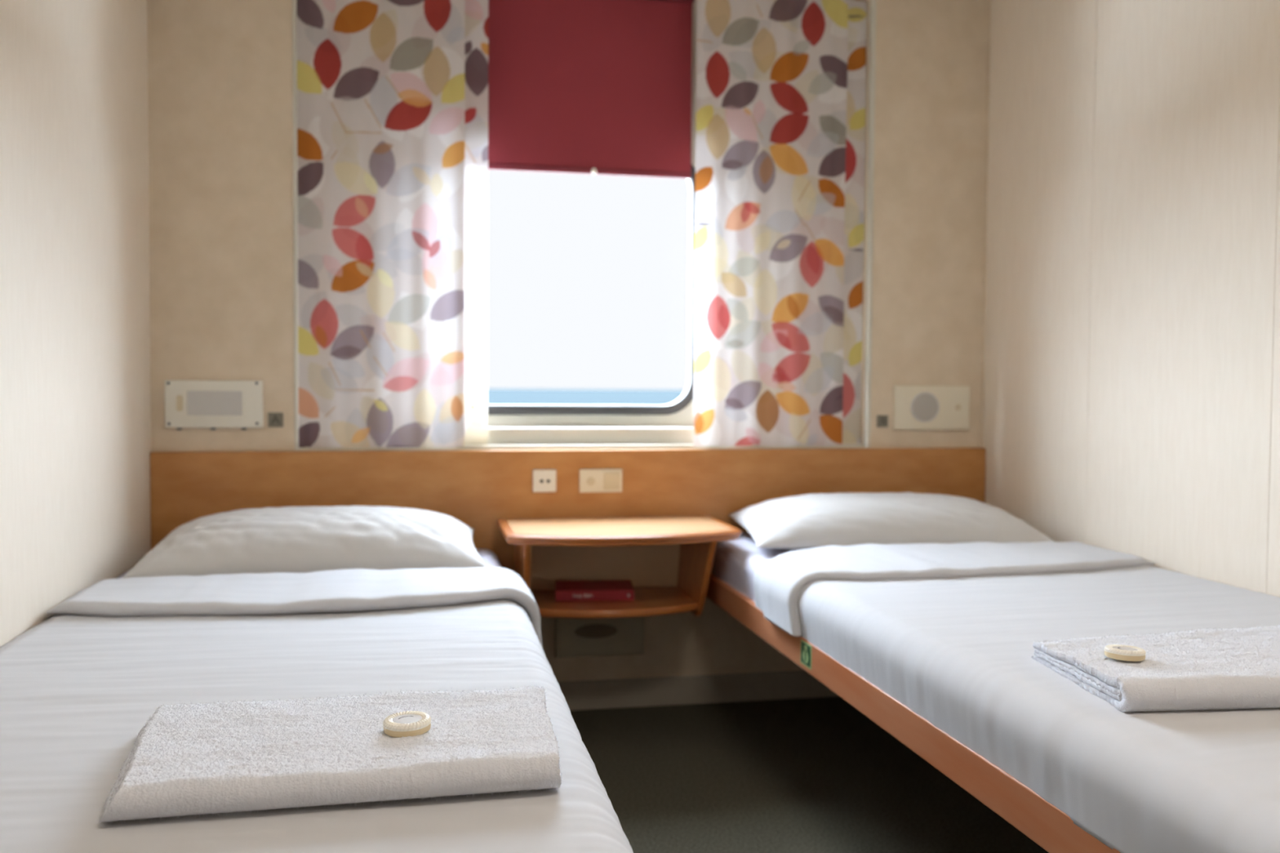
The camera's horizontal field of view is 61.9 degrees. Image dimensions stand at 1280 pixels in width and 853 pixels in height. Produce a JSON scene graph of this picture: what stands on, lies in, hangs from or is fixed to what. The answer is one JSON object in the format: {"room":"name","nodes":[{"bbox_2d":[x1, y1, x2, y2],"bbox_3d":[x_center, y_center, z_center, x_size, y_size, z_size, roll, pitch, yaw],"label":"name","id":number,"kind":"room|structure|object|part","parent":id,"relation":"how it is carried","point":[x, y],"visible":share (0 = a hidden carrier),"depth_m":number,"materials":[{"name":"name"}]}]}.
{"room":"ship cabin","nodes":[
{"label":"ship cabin","id":0,"kind":"room"},
{"bbox_2d":[0,0,151,646],"bbox_3d":[-1.003,-0.252,1.017,0.100,2.320,4.405,0,2,-11],"label":"wall","id":1,"kind":"structure","parent":0,"point":[75,381],"depth_m":2.23,"materials":[{"name":"white paint"}]},
{"bbox_2d":[150,0,988,681],"bbox_3d":[-0.148,-0.326,3.280,2.464,2.320,0.300,0,2,-11],"label":"wall","id":2,"kind":"structure","parent":0,"point":[222,95],"depth_m":2.97,"materials":[{"name":"beige paint"}]},
{"bbox_2d":[146,0,154,450],"bbox_3d":[-1.321,-0.707,2.876,0.006,1.545,0.006,0,2,-11],"label":"trim","id":3,"kind":"structure","parent":2,"relation":"attached to","point":[148,1],"depth_m":2.88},
{"bbox_2d":[164,379,262,430],"bbox_3d":[-1.168,-0.059,2.924,0.254,0.136,0.016,0,2,-11],"label":"reading light","id":4,"kind":"object","parent":2,"relation":"attached to","point":[212,404],"visible":1,"depth_m":2.92,"materials":[{"name":"beige plastic"}]},
{"bbox_2d":[176,395,182,411],"bbox_3d":[-1.253,-0.064,2.902,0.016,0.043,0.004,0,2,-11],"label":"rocker switch","id":5,"kind":"object","parent":4,"relation":"attached to","point":[179,397],"depth_m":2.90,"materials":[{"name":"beige plastic"}]},
{"bbox_3d":[-1.164,-0.064,2.919,0.150,0.075,0.005,0,2,-11],"label":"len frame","id":6,"kind":"part","parent":4,"relation":"part of","materials":[{"name":"beige plastic"}]},
{"bbox_2d":[267,412,283,426],"bbox_3d":[-1.012,-0.018,2.963,0.040,0.041,0.004,0,2,-11],"label":"sign","id":7,"kind":"object","parent":2,"relation":"attached to","point":[274,419],"visible":1,"depth_m":2.96,"materials":[{"name":"brown"}]},
{"bbox_2d":[292,0,298,450],"bbox_3d":[-0.957,-0.646,2.962,0.010,1.428,0.024,0,2,-11],"label":"trim","id":8,"kind":"structure","parent":2,"relation":"attached to","point":[294,2],"depth_m":2.95,"materials":[{"name":"beige"}]},
{"bbox_2d":[150,448,986,590],"bbox_3d":[-0.120,0.286,3.140,2.462,0.436,0.028,0,2,-11],"label":"headboard","id":9,"kind":"object","parent":2,"relation":"attached to","point":[476,488],"visible":0.49,"depth_m":3.08,"materials":[{"name":"brown wood"}]},
{"bbox_2d":[533,469,555,492],"bbox_3d":[-0.276,0.157,3.085,0.068,0.065,0.011,0,2,-11],"label":"wall socket","id":10,"kind":"object","parent":9,"relation":"attached to","point":[544,480],"visible":1,"depth_m":3.08,"materials":[{"name":"beige plastic"}]},
{"bbox_2d":[579,469,622,492],"bbox_3d":[-0.114,0.159,3.116,0.126,0.068,0.014,0,2,-11],"label":"switch plate","id":11,"kind":"object","parent":9,"relation":"attached to","point":[590,480],"visible":1,"depth_m":3.11,"materials":[{"name":"beige plastic"}]},
{"bbox_2d":[497,515,742,618],"bbox_3d":[-0.060,0.399,2.922,0.629,0.254,0.432,0,2,-11],"label":"bedside table","id":12,"kind":"object","parent":9,"relation":"attached to","point":[675,554],"visible":0.91,"depth_m":2.97,"materials":[{"name":"brown wood"}]},
{"bbox_3d":[-0.320,0.410,2.914,0.026,0.230,0.346,0,2,-11],"label":"panel","id":13,"kind":"part","parent":12,"relation":"part of","materials":[{"name":"brown wood"}]},
{"bbox_2d":[555,580,634,601],"bbox_3d":[-0.130,0.463,3.010,0.217,0.030,0.153,0,2,-4],"label":"book","id":14,"kind":"object","parent":12,"relation":"on","point":[565,590],"visible":1,"depth_m":2.94,"materials":[{"name":"red paper"}]},
{"bbox_3d":[-0.112,0.382,3.128,0.472,0.185,0.006,0,2,-11],"label":"panel","id":15,"kind":"part","parent":12,"relation":"part of","materials":[{"name":"brown wood"}]},
{"bbox_2d":[530,586,698,618],"bbox_3d":[-0.083,0.491,2.977,0.464,0.022,0.322,0,2,-11],"label":"shelf","id":16,"kind":"object","parent":12,"relation":"attached to","point":[649,601],"depth_m":2.90,"materials":[{"name":"brown wood"}]},
{"bbox_3d":[-0.060,0.291,2.921,0.621,0.011,0.425,0,2,-11],"label":"edge moulding","id":17,"kind":"part","parent":12,"relation":"part of","materials":[{"name":"brown wood"}]},
{"bbox_3d":[0.157,0.409,3.010,0.032,0.230,0.346,0,2,-11],"label":"panel","id":18,"kind":"part","parent":12,"relation":"part of","materials":[{"name":"brown wood"}]},
{"bbox_2d":[298,0,864,450],"bbox_3d":[-0.141,-0.650,3.217,1.738,1.468,0.173,0,2,-11],"label":"window","id":19,"kind":"structure","parent":2,"relation":"in","point":[668,426],"depth_m":3.25,"materials":[{"name":"beige"}]},
{"bbox_2d":[296,0,488,448],"bbox_3d":[-0.696,-0.626,3.024,0.529,1.370,0.043,0,2,-11],"label":"curtain","id":20,"kind":"object","parent":19,"relation":"hanging from","point":[393,95],"visible":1,"depth_m":3.01,"materials":[{"name":"multicoloured fabric"}]},
{"bbox_3d":[-0.133,0.060,3.178,1.696,0.012,0.043,0,2,-11],"label":"sill","id":21,"kind":"part","parent":19,"relation":"part of","materials":[{"name":"beige plastic"}]},
{"bbox_2d":[488,0,693,178],"bbox_3d":[-0.196,-1.060,3.209,0.728,0.594,0.056,0,2,-11],"label":"roller blind","id":22,"kind":"object","parent":19,"relation":"attached to","point":[579,86],"visible":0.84,"depth_m":3.23,"materials":[{"name":"red fabric"}]},
{"bbox_3d":[-0.139,-0.773,3.231,0.017,0.021,0.017,0,2,-11],"label":"pull knob","id":23,"kind":"part","parent":22,"relation":"part of","materials":[{"name":"beige plastic"}]},
{"bbox_2d":[693,0,866,446],"bbox_3d":[0.430,-0.626,3.247,0.549,1.370,0.040,0,2,-11],"label":"curtain","id":24,"kind":"object","parent":19,"relation":"hanging from","point":[781,84],"visible":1,"depth_m":3.23,"materials":[{"name":"multicoloured fabric"}]},
{"bbox_2d":[555,616,644,657],"bbox_3d":[-0.118,0.613,3.157,0.268,0.133,0.020,0,2,-11],"label":"air vent","id":25,"kind":"object","parent":2,"relation":"in","point":[574,637],"visible":0.78,"depth_m":3.15,"materials":[{"name":"beige"}]},
{"bbox_2d":[574,624,617,638],"bbox_3d":[-0.130,0.604,3.148,0.128,0.042,0.004,0,2,-11],"label":"grille","id":26,"kind":"object","parent":25,"relation":"attached to","point":[581,631],"depth_m":3.15,"materials":[{"name":"brown metal"}]},
{"bbox_2d":[557,670,838,711],"bbox_3d":[-0.125,0.796,3.166,2.464,0.086,0.012,0,2,-11],"label":"baseboard","id":27,"kind":"structure","parent":2,"relation":"attached to","point":[798,684],"depth_m":3.22,"materials":[{"name":"beige"}]},
{"bbox_2d":[863,0,876,448],"bbox_3d":[0.711,-0.647,3.296,0.012,1.428,0.024,0,2,-11],"label":"trim","id":28,"kind":"structure","parent":2,"relation":"attached to","point":[873,2],"depth_m":3.29,"materials":[{"name":"beige"}]},
{"bbox_2d":[876,415,888,426],"bbox_3d":[0.754,-0.017,3.317,0.036,0.037,0.004,0,2,-11],"label":"light switch","id":29,"kind":"object","parent":2,"relation":"attached to","point":[882,420],"visible":1,"depth_m":3.31,"materials":[{"name":"brown"}]},
{"bbox_2d":[893,385,969,430],"bbox_3d":[0.914,-0.059,3.339,0.252,0.139,0.020,0,2,-11],"label":"wall speaker","id":30,"kind":"object","parent":2,"relation":"attached to","point":[915,407],"visible":1,"depth_m":3.33,"materials":[{"name":"beige plastic"}]},
{"bbox_2d":[980,0,991,446],"bbox_3d":[1.089,-0.708,3.358,0.006,1.545,0.006,0,2,-11],"label":"trim","id":31,"kind":"structure","parent":2,"relation":"attached to","point":[989,1],"depth_m":3.36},
{"bbox_2d":[570,696,1048,852],"bbox_3d":[0.246,0.931,1.310,2.664,0.050,4.405,0,2,-11],"label":"floor","id":32,"kind":"structure","parent":0,"point":[807,775],"depth_m":2.56,"materials":[{"name":"carpet"}]},
{"bbox_2d":[115,548,501,578],"bbox_3d":[-0.645,0.635,1.881,0.936,0.491,2.255,0,2,-11],"label":"bed","id":33,"kind":"object","parent":32,"relation":"on","point":[489,558],"visible":0.02,"depth_m":2.89,"materials":[{"name":"fabric"}]},
{"bbox_2d":[122,505,486,577],"bbox_3d":[-0.814,0.282,2.705,0.820,0.148,0.505,0,2,-11],"label":"pillow","id":34,"kind":"object","parent":33,"relation":"on","point":[290,539],"visible":0.85,"depth_m":2.53,"materials":[{"name":"grey fabric"}]},
{"bbox_2d":[0,599,633,852],"bbox_3d":[-0.566,0.497,1.588,0.972,0.220,1.702,0,2,-11],"label":"duvet","id":35,"kind":"object","parent":33,"relation":"on","point":[77,691],"visible":0.69,"depth_m":1.51,"materials":[{"name":"grey fabric"}]},
{"bbox_2d":[46,567,542,646],"bbox_3d":[-0.702,0.436,2.296,0.976,0.209,0.417,0,2,-11],"label":"sheet","id":36,"kind":"object","parent":35,"relation":"on","point":[346,589],"visible":0.95,"depth_m":2.20,"materials":[{"name":"grey fabric"}]},
{"bbox_2d":[97,683,562,825],"bbox_3d":[-0.359,0.378,1.271,0.519,0.041,0.319,0,2,-11],"label":"folded towel","id":37,"kind":"object","parent":35,"relation":"on","point":[224,757],"visible":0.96,"depth_m":1.19,"materials":[{"name":"white fabric"}]},
{"bbox_2d":[382,711,431,737],"bbox_3d":[-0.276,0.353,1.265,0.056,0.019,0.056,-1,2,-28],"label":"soap","id":38,"kind":"object","parent":37,"relation":"on","point":[408,723],"visible":1,"depth_m":1.25,"materials":[{"name":"beige"}]},
{"bbox_2d":[706,533,1119,852],"bbox_3d":[0.848,0.620,2.179,0.938,0.520,2.255,0,2,-11],"label":"bed","id":39,"kind":"object","parent":32,"relation":"on","point":[735,563],"visible":0.06,"depth_m":1.80,"materials":[{"name":"wood"}]},
{"bbox_3d":[0.855,0.413,2.178,0.921,0.107,2.244,0,2,-11],"label":"mattress","id":40,"kind":"part","parent":39,"relation":"part of","materials":[{"name":"grey fabric"}]},
{"bbox_2d":[800,639,811,670],"bbox_3d":[0.352,0.484,2.265,0.002,0.050,0.065,0,2,-11],"label":"sticker","id":41,"kind":"object","parent":39,"relation":"attached to","point":[806,649],"visible":1,"depth_m":2.26,"materials":[{"name":"green"}]},
{"bbox_2d":[728,492,1054,549],"bbox_3d":[0.687,0.259,3.000,0.860,0.136,0.554,0,2,-11],"label":"pillow","id":42,"kind":"object","parent":39,"relation":"on","point":[807,521],"visible":0.8,"depth_m":2.83,"materials":[{"name":"grey fabric"}]},
{"bbox_2d":[754,558,1279,852],"bbox_3d":[0.906,0.415,1.880,0.940,0.126,1.701,0,2,-11],"label":"duvet","id":43,"kind":"object","parent":39,"relation":"on","point":[956,652],"visible":0.65,"depth_m":1.57,"materials":[{"name":"grey fabric"}]},
{"bbox_2d":[760,541,1154,636],"bbox_3d":[0.752,0.373,2.589,0.955,0.137,0.446,0,2,-11],"label":"sheet","id":44,"kind":"object","parent":43,"relation":"on","point":[785,575],"visible":0.98,"depth_m":2.47,"materials":[{"name":"grey fabric"}]},
{"bbox_2d":[1029,622,1279,712],"bbox_3d":[0.842,0.344,1.531,0.494,0.047,0.330,0,2,-11],"label":"folded towel","id":45,"kind":"object","parent":43,"relation":"on","point":[1213,668],"visible":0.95,"depth_m":1.46,"materials":[{"name":"white fabric"}]},
{"bbox_2d":[1104,644,1146,661],"bbox_3d":[0.685,0.320,1.507,0.054,0.018,0.054,1,2,16],"label":"soap","id":46,"kind":"object","parent":45,"relation":"on","point":[1120,652],"visible":1,"depth_m":1.49,"materials":[{"name":"beige"}]},
{"bbox_2d":[982,0,1279,597],"bbox_3d":[1.511,-0.253,1.520,0.100,2.320,4.405,0,2,-11],"label":"wall","id":47,"kind":"structure","parent":0,"point":[1131,393],"depth_m":2.64,"materials":[{"name":"white paint"}]},
{"label":"outside","id":48,"kind":"structure","parent":0,"visible":0},
{"bbox_2d":[488,388,684,404],"bbox_3d":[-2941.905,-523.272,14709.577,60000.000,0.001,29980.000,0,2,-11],"label":"sea","id":49,"kind":"structure","parent":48,"point":[495,396],"depth_m":1332.62,"materials":[{"name":"blue liquid"}]}
]}

